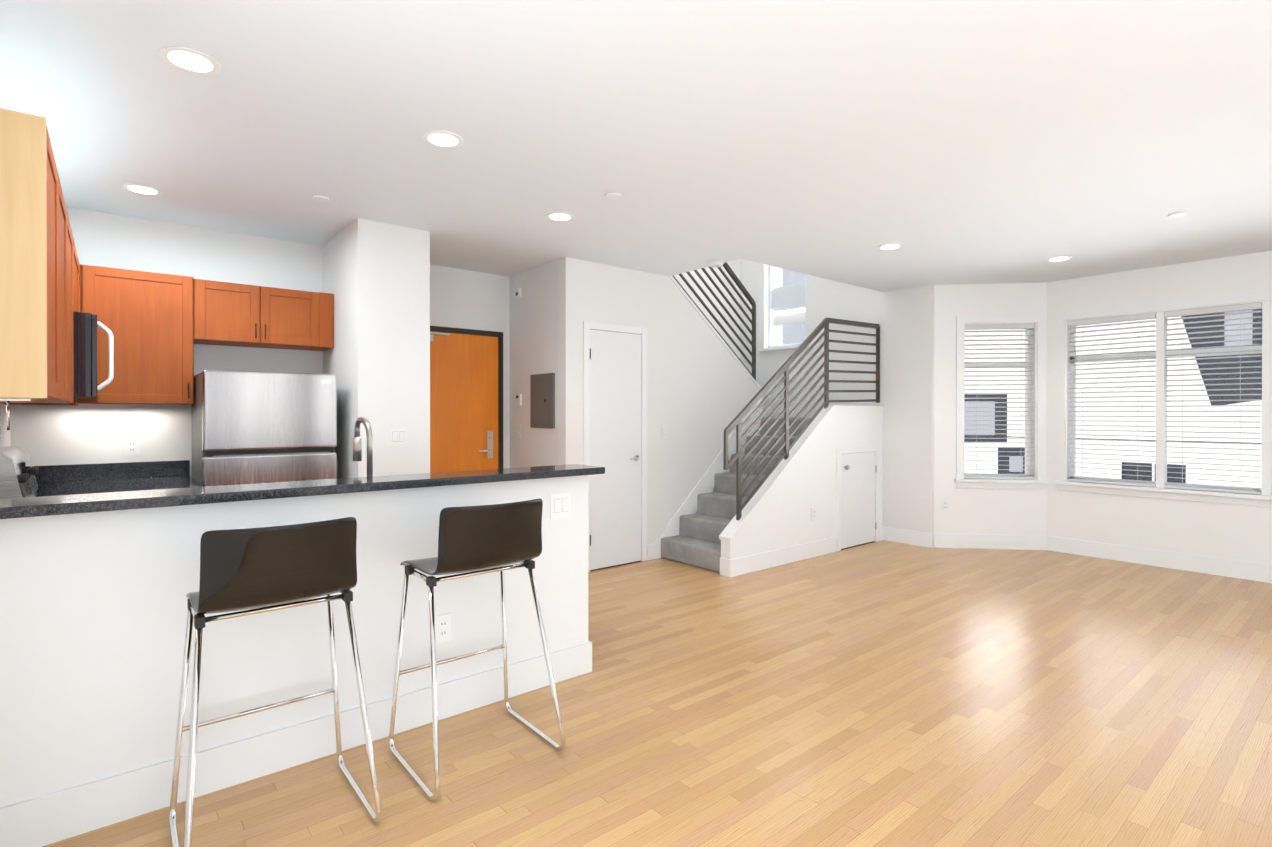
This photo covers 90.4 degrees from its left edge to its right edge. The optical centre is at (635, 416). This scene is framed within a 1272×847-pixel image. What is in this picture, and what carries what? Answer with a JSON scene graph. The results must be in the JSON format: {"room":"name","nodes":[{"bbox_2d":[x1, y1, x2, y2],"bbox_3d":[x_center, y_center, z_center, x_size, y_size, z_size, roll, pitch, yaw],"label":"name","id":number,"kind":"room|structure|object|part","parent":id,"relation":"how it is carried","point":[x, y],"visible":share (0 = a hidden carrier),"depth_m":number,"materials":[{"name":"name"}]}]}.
{"room":"kitchen","nodes":[
{"label":"kitchen","id":0,"kind":"room"},
{"bbox_2d":[0,475,587,806],"bbox_3d":[-1.192,0.804,2.548,2.349,1.020,0.130,0,0,-40],"label":"wall","id":1,"kind":"structure","parent":0,"point":[93,612],"depth_m":2.21,"materials":[{"name":"white paint"}]},
{"bbox_2d":[0,641,591,846],"bbox_3d":[-1.178,1.239,2.553,2.350,0.150,0.144,0,0,-40],"label":"baseboard","id":2,"kind":"structure","parent":1,"relation":"attached to","point":[47,819],"depth_m":2.29,"materials":[{"name":"white wood"}]},
{"bbox_2d":[435,613,451,643],"bbox_3d":[-0.840,0.923,2.748,0.075,0.120,0.008,0,0,-40],"label":"outlet","id":3,"kind":"object","parent":1,"relation":"attached to","point":[443,627],"visible":1,"depth_m":2.75,"materials":[{"name":"white plastic"}]},
{"bbox_2d":[550,492,570,518],"bbox_3d":[-0.372,0.441,3.131,0.118,0.120,0.010,0,0,-40],"label":"light switch","id":4,"kind":"object","parent":1,"relation":"attached to","point":[560,505],"visible":1,"depth_m":3.13,"materials":[{"name":"white plastic"}]},
{"bbox_2d":[0,207,739,476],"bbox_3d":[1.611,-1.338,3.029,7.620,5.300,8.560,0,0,-40],"label":"wall","id":5,"kind":"structure","parent":0,"point":[527,323],"depth_m":4.51,"materials":[{"name":"white paint"}]},
{"bbox_2d":[125,437,139,455],"bbox_3d":[-3.264,0.197,4.090,0.075,0.120,0.008,0,0,-40],"label":"outlet","id":6,"kind":"object","parent":5,"relation":"attached to","point":[131,446],"visible":1,"depth_m":4.09,"materials":[{"name":"white plastic"}]},
{"bbox_2d":[430,331,497,472],"bbox_3d":[-1.589,0.282,5.494,0.886,2.018,0.073,0,0,-40],"label":"entry door","id":7,"kind":"structure","parent":5,"relation":"in","point":[463,402],"depth_m":5.58,"materials":[{"name":"brown wood"}]},
{"bbox_2d":[430,326,502,468],"bbox_3d":[-1.607,0.264,5.515,0.980,2.075,0.019,0,0,-40],"label":"door frame","id":8,"kind":"structure","parent":5,"relation":"attached to","point":[499,335],"depth_m":5.79,"materials":[{"name":"brown"}]},
{"bbox_2d":[516,287,521,297],"bbox_3d":[-1.063,-1.119,5.706,0.039,0.080,0.050,0,0,-40],"label":"sensor","id":9,"kind":"object","parent":5,"relation":"attached to","point":[518,292],"visible":1,"depth_m":5.69,"materials":[{"name":"white plastic"}]},
{"bbox_2d":[516,394,521,404],"bbox_3d":[-1.065,-0.150,5.727,0.020,0.100,0.080,0,0,-40],"label":"thermostat","id":10,"kind":"object","parent":5,"relation":"attached to","point":[518,399],"visible":0.96,"depth_m":5.71,"materials":[{"name":"white plastic"}]},
{"bbox_2d":[530,373,554,427],"bbox_3d":[-0.805,-0.133,5.404,0.029,0.460,0.370,0,0,-40],"label":"panel","id":11,"kind":"object","parent":5,"relation":"attached to","point":[542,400],"visible":0.96,"depth_m":5.38,"materials":[{"name":"grey metal"}]},
{"bbox_2d":[647,526,1271,582],"bbox_3d":[1.771,1.242,2.971,7.460,0.140,8.250,0,0,-40],"label":"baseboard","id":12,"kind":"structure","parent":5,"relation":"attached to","point":[1137,555],"depth_m":5.71,"materials":[{"name":"white wood"}]},
{"bbox_2d":[954,478,1047,488],"bbox_3d":[3.566,0.662,6.210,0.850,0.092,0.130,0,0,7],"label":"window sill","id":13,"kind":"structure","parent":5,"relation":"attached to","point":[983,483],"depth_m":6.17,"materials":[{"name":"white"}]},
{"bbox_2d":[1054,480,1271,507],"bbox_3d":[4.954,0.667,5.004,0.130,0.092,2.830,0,0,-40],"label":"sill","id":14,"kind":"structure","parent":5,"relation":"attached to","point":[1245,499],"depth_m":5.40,"materials":[{"name":"white"}]},
{"bbox_2d":[323,218,429,478],"bbox_3d":[-1.983,0.005,4.705,0.480,2.600,1.110,0,0,-40],"label":"column","id":15,"kind":"structure","parent":0,"point":[376,283],"depth_m":4.29,"materials":[{"name":"white paint"}]},
{"bbox_2d":[390,428,406,445],"bbox_3d":[-1.611,0.136,4.286,0.118,0.120,0.010,0,0,-40],"label":"light switch","id":16,"kind":"object","parent":15,"relation":"attached to","point":[398,436],"visible":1,"depth_m":4.28,"materials":[{"name":"white plastic"}]},
{"bbox_2d":[0,0,1271,325],"bbox_3d":[1.611,-1.439,3.185,8.300,0.300,8.800,0,0,-40],"label":"ceiling","id":17,"kind":"structure","parent":0,"point":[948,142],"depth_m":2.80,"materials":[{"name":"white paint"}]},
{"bbox_2d":[122,184,162,195],"bbox_3d":[-2.782,-1.284,3.562,0.178,0.011,0.191,0,0,-40],"label":"recessed light","id":18,"kind":"object","parent":17,"relation":"in","point":[136,188],"depth_m":3.58,"materials":[{"name":"white plastic"}]},
{"bbox_2d":[159,46,220,74],"bbox_3d":[-1.596,-1.279,2.263,0.180,0.011,0.189,0,0,-40],"label":"recessed light","id":19,"kind":"object","parent":17,"relation":"in","point":[189,60],"depth_m":2.27,"materials":[{"name":"white"}]},
{"bbox_2d":[422,130,463,147],"bbox_3d":[-0.888,-1.282,2.910,0.183,0.011,0.187,0,0,-40],"label":"recessed light","id":20,"kind":"object","parent":17,"relation":"in","point":[442,139],"depth_m":2.92,"materials":[{"name":"white plastic"}]},
{"bbox_2d":[546,212,573,220],"bbox_3d":[-0.486,-1.286,4.054,0.181,0.011,0.184,0,0,-40],"label":"recessed light","id":21,"kind":"object","parent":17,"relation":"in","point":[555,216],"depth_m":4.07,"materials":[{"name":"white plastic"}]},
{"bbox_2d":[707,259,724,267],"bbox_3d":[0.670,-1.276,5.287,0.144,0.042,0.144,0,0,-40],"label":"smoke detector","id":22,"kind":"object","parent":17,"relation":"attached to","point":[715,263],"visible":1,"depth_m":5.24,"materials":[{"name":"white plastic"}]},
{"bbox_2d":[877,243,902,249],"bbox_3d":[1.924,-1.289,4.780,0.188,0.011,0.185,0,0,-40],"label":"recessed light","id":23,"kind":"object","parent":17,"relation":"in","point":[892,246],"depth_m":4.80,"materials":[{"name":"white"}]},
{"bbox_2d":[1046,256,1072,261],"bbox_3d":[3.453,-1.291,5.154,0.191,0.011,0.182,0,0,-40],"label":"recessed light","id":24,"kind":"object","parent":17,"relation":"in","point":[1060,258],"depth_m":5.17,"materials":[{"name":"white"}]},
{"bbox_2d":[42,540,1271,846],"bbox_3d":[1.611,1.371,3.197,8.300,0.120,8.800,0,0,-40],"label":"floor","id":25,"kind":"structure","parent":0,"point":[884,694],"depth_m":2.65,"materials":[{"name":"brown wood"}]},
{"bbox_2d":[0,108,267,518],"bbox_3d":[-2.509,0.211,2.983,0.870,2.202,2.676,0,0,-40],"label":"kitchen cabinets","id":26,"kind":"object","parent":25,"relation":"on","point":[74,331],"depth_m":3.23,"materials":[{"name":"wood"}]},
{"bbox_2d":[0,446,156,498],"bbox_3d":[-2.983,0.738,3.424,0.698,1.145,0.756,0,0,-40],"label":"stove","id":27,"kind":"object","parent":26,"relation":"in","point":[17,472],"depth_m":3.29,"materials":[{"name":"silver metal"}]},
{"bbox_2d":[73,312,113,399],"bbox_3d":[-3.071,-0.306,3.346,0.468,0.423,0.750,0,0,-40],"label":"microwave","id":28,"kind":"object","parent":26,"relation":"in","point":[93,341],"depth_m":3.16,"materials":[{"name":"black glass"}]},
{"bbox_2d":[33,460,202,489],"bbox_3d":[-2.013,0.370,3.542,2.348,0.140,2.446,0,0,-40],"label":"countertop","id":29,"kind":"structure","parent":26,"relation":"on","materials":[{"name":"black stone"}]},
{"bbox_2d":[169,517,381,846],"bbox_3d":[-1.162,0.818,2.031,0.529,0.995,0.485,0,0,-40],"label":"stool","id":30,"kind":"object","parent":25,"relation":"on","point":[269,569],"visible":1,"depth_m":1.91,"materials":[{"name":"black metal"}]},
{"bbox_3d":[-1.172,0.461,2.042,0.437,0.285,0.462,0,0,-40],"label":"seat","id":31,"kind":"part","parent":30,"relation":"part of","materials":[{"name":"black"}]},
{"bbox_2d":[268,286,336,411],"bbox_3d":[-2.560,0.206,4.185,1.063,2.202,0.756,0,0,-40],"label":"cabinet","id":32,"kind":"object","parent":25,"relation":"on","point":[297,319],"depth_m":4.34,"materials":[{"name":"wood"}]},
{"bbox_2d":[192,370,336,486],"bbox_3d":[-2.498,0.514,4.240,0.740,1.585,0.726,0,0,-40],"label":"fridge","id":33,"kind":"object","parent":32,"relation":"in","point":[249,427],"depth_m":3.94,"materials":[{"name":"silver metal"}]},
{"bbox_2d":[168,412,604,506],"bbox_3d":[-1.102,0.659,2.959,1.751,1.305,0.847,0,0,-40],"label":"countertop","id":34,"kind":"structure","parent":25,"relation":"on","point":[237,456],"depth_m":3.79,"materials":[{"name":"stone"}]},
{"bbox_2d":[353,417,372,476],"bbox_3d":[-1.234,0.203,2.935,0.115,0.398,0.235,0,0,-40],"label":"faucet","id":35,"kind":"object","parent":34,"relation":"on","point":[357,440],"depth_m":2.88,"materials":[{"name":"silver metal"}]},
{"bbox_2d":[389,498,565,800],"bbox_3d":[-0.626,0.816,2.473,0.529,0.995,0.485,0,0,-40],"label":"stool","id":36,"kind":"object","parent":25,"relation":"on","point":[483,539],"visible":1,"depth_m":2.35,"materials":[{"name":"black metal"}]},
{"bbox_3d":[-0.636,0.459,2.484,0.437,0.285,0.462,0,0,-40],"label":"seat","id":37,"kind":"part","parent":36,"relation":"part of","materials":[{"name":"black"}]},
{"bbox_2d":[661,435,796,572],"bbox_3d":[1.021,0.751,5.967,1.447,1.097,0.840,0,0,-40],"label":"stair steps","id":38,"kind":"structure","parent":25,"relation":"on","point":[696,541],"depth_m":5.83,"materials":[{"name":"grey carpet"}]},
{"bbox_2d":[760,417,810,435],"bbox_3d":[1.584,0.655,7.120,0.943,1.280,1.903,0,0,-40],"label":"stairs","id":39,"kind":"structure","parent":25,"relation":"on","point":[778,423],"depth_m":6.50,"materials":[{"name":"carpet"}]},
{"bbox_2d":[559,257,759,544],"bbox_3d":[0.348,-0.151,5.972,2.470,2.900,0.100,0,0,-40],"label":"wall","id":40,"kind":"structure","parent":0,"point":[703,390],"depth_m":5.82,"materials":[{"name":"white paint"}]},
{"bbox_2d":[583,321,646,571],"bbox_3d":[-0.170,0.254,5.470,0.690,2.095,0.017,0,0,-40],"label":"door frame","id":41,"kind":"structure","parent":40,"relation":"attached to","point":[587,326],"depth_m":5.55,"materials":[{"name":"white wood"}]},
{"bbox_2d":[590,329,640,570],"bbox_3d":[-0.157,0.284,5.451,0.574,2.035,0.062,0,0,-40],"label":"closet door","id":42,"kind":"structure","parent":40,"relation":"in","point":[615,443],"depth_m":5.46,"materials":[{"name":"white wood"}]},
{"bbox_2d":[661,425,666,437],"bbox_3d":[0.260,0.140,5.829,0.072,0.120,0.010,0,0,-40],"label":"light switch","id":43,"kind":"object","parent":40,"relation":"attached to","point":[663,431],"visible":1,"depth_m":5.82,"materials":[{"name":"white plastic"}]},
{"bbox_2d":[654,398,761,558],"bbox_3d":[0.751,0.538,6.233,1.520,1.520,0.012,0,0,-40],"label":"trim","id":44,"kind":"structure","parent":40,"relation":"attached to","point":[705,483],"depth_m":6.17,"materials":[{"name":"white"}]},
{"bbox_2d":[669,276,760,389],"bbox_3d":[0.791,-0.791,6.335,1.340,1.082,0.124,0,0,-40],"label":"trim","id":45,"kind":"structure","parent":40,"relation":"on","point":[713,329],"depth_m":6.23,"materials":[{"name":"white paint"}]},
{"bbox_2d":[673,262,755,379],"bbox_3d":[0.671,-1.359,6.233,1.554,2.076,0.030,0,0,-40],"label":"stair railing","id":46,"kind":"object","parent":45,"relation":"on","point":[737,281],"visible":0.44,"depth_m":6.45,"materials":[{"name":"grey metal"}]},
{"bbox_2d":[721,408,882,558],"bbox_3d":[1.647,0.610,5.919,2.373,1.380,0.100,0,0,-40],"label":"wall","id":47,"kind":"structure","parent":0,"point":[780,515],"depth_m":5.82,"materials":[{"name":"white paint"}]},
{"bbox_2d":[719,405,883,540],"bbox_3d":[1.642,0.452,5.915,2.385,1.114,0.124,0,0,-40],"label":"trim","id":48,"kind":"structure","parent":47,"relation":"on","point":[731,529],"depth_m":5.55,"materials":[{"name":"white wood"}]},
{"bbox_2d":[723,318,879,519],"bbox_3d":[1.640,-0.053,5.911,2.376,1.830,0.040,0,0,-40],"label":"stair railing","id":49,"kind":"object","parent":48,"relation":"on","point":[737,423],"visible":1,"depth_m":5.69,"materials":[{"name":"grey metal"}]},
{"bbox_2d":[811,507,815,520],"bbox_3d":[1.646,0.905,5.848,0.072,0.115,0.008,0,0,-40],"label":"outlet","id":50,"kind":"object","parent":47,"relation":"attached to","point":[813,513],"visible":1,"depth_m":5.84,"materials":[{"name":"white plastic"}]},
{"bbox_2d":[836,446,878,550],"bbox_3d":[2.227,0.803,6.322,0.750,0.990,0.015,0,0,-40],"label":"door frame","id":51,"kind":"structure","parent":47,"relation":"attached to","point":[840,451],"depth_m":6.16,"materials":[{"name":"white wood"}]},
{"bbox_2d":[841,452,876,549],"bbox_3d":[2.240,0.831,6.310,0.644,0.935,0.050,0,0,-40],"label":"door","id":52,"kind":"structure","parent":47,"relation":"in","point":[858,523],"depth_m":6.31,"materials":[{"name":"white wood"}]},
{"bbox_2d":[740,259,965,547],"bbox_3d":[2.229,-1.356,7.243,0.216,5.300,2.845,0,0,-40],"label":"wall","id":53,"kind":"structure","parent":0,"point":[904,319],"depth_m":6.49,"materials":[{"name":"white paint"}]},
{"bbox_2d":[763,264,805,347],"bbox_3d":[1.835,-1.498,7.653,0.130,1.320,0.632,0,0,-40],"label":"window","id":54,"kind":"structure","parent":53,"relation":"in","point":[768,332],"depth_m":7.87,"materials":[{"name":"white"}]},
{"bbox_2d":[758,344,809,351],"bbox_3d":[1.806,-0.824,7.632,0.125,0.032,0.730,0,0,-40],"label":"sill","id":55,"kind":"structure","parent":54,"relation":"attached to","point":[779,348],"depth_m":7.62,"materials":[{"name":"white paint"}]},
{"bbox_2d":[941,499,948,510],"bbox_3d":[3.056,0.878,6.245,0.072,0.115,0.008,0,0,7],"label":"outlet","id":56,"kind":"object","parent":53,"relation":"attached to","point":[944,504],"visible":1,"depth_m":6.24,"materials":[{"name":"white plastic"}]},
{"bbox_2d":[962,283,1041,534],"bbox_3d":[3.504,-0.002,6.344,0.600,2.600,0.857,0,0,-40],"label":"wall","id":57,"kind":"structure","parent":0,"point":[998,511],"depth_m":6.18,"materials":[{"name":"white paint"}]},
{"bbox_2d":[956,315,1044,479],"bbox_3d":[3.570,-0.184,6.246,0.810,1.605,0.151,0,0,7],"label":"window","id":58,"kind":"structure","parent":57,"relation":"in","point":[1031,443],"depth_m":6.21,"materials":[{"name":"white"}]},
{"bbox_2d":[964,323,1034,478],"bbox_3d":[3.568,-0.148,6.228,0.652,1.520,0.058,0,0,7],"label":"window blind","id":59,"kind":"object","parent":58,"relation":"attached to","point":[998,326],"visible":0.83,"depth_m":6.22,"materials":[{"name":"white plastic"}]},
{"bbox_2d":[1042,282,1046,534],"bbox_3d":[3.990,-0.002,6.218,0.226,2.600,0.226,0,0,-40],"label":"wall","id":60,"kind":"structure","parent":0,"point":[1044,284],"depth_m":6.14,"materials":[{"name":"white paint"}]},
{"bbox_2d":[1046,251,1271,564],"bbox_3d":[5.693,0.007,4.198,0.160,2.600,5.160,0,0,-40],"label":"wall","id":61,"kind":"structure","parent":0,"point":[1231,532],"depth_m":5.50,"materials":[{"name":"white paint"}]},
{"bbox_2d":[1057,286,1271,494],"bbox_3d":[4.984,-0.197,5.025,0.151,1.640,2.790,0,0,-40],"label":"window","id":62,"kind":"structure","parent":61,"relation":"in","point":[1161,353],"depth_m":5.49,"materials":[{"name":"white"}]},
{"bbox_2d":[1068,302,1261,493],"bbox_3d":[4.970,-0.143,5.014,0.058,1.520,2.632,0,0,-40],"label":"window blind","id":63,"kind":"object","parent":62,"relation":"attached to","point":[1220,309],"visible":0.94,"depth_m":5.41,"materials":[{"name":"white plastic"}]},
{"label":"outside","id":64,"kind":"structure","parent":0,"visible":0},
{"bbox_2d":[773,266,1261,487],"bbox_3d":[6.661,-2.701,6.048,4.384,10.000,13.000,0,0,-40],"label":"buildings","id":65,"kind":"structure","parent":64,"point":[780,331],"depth_m":8.19}
]}

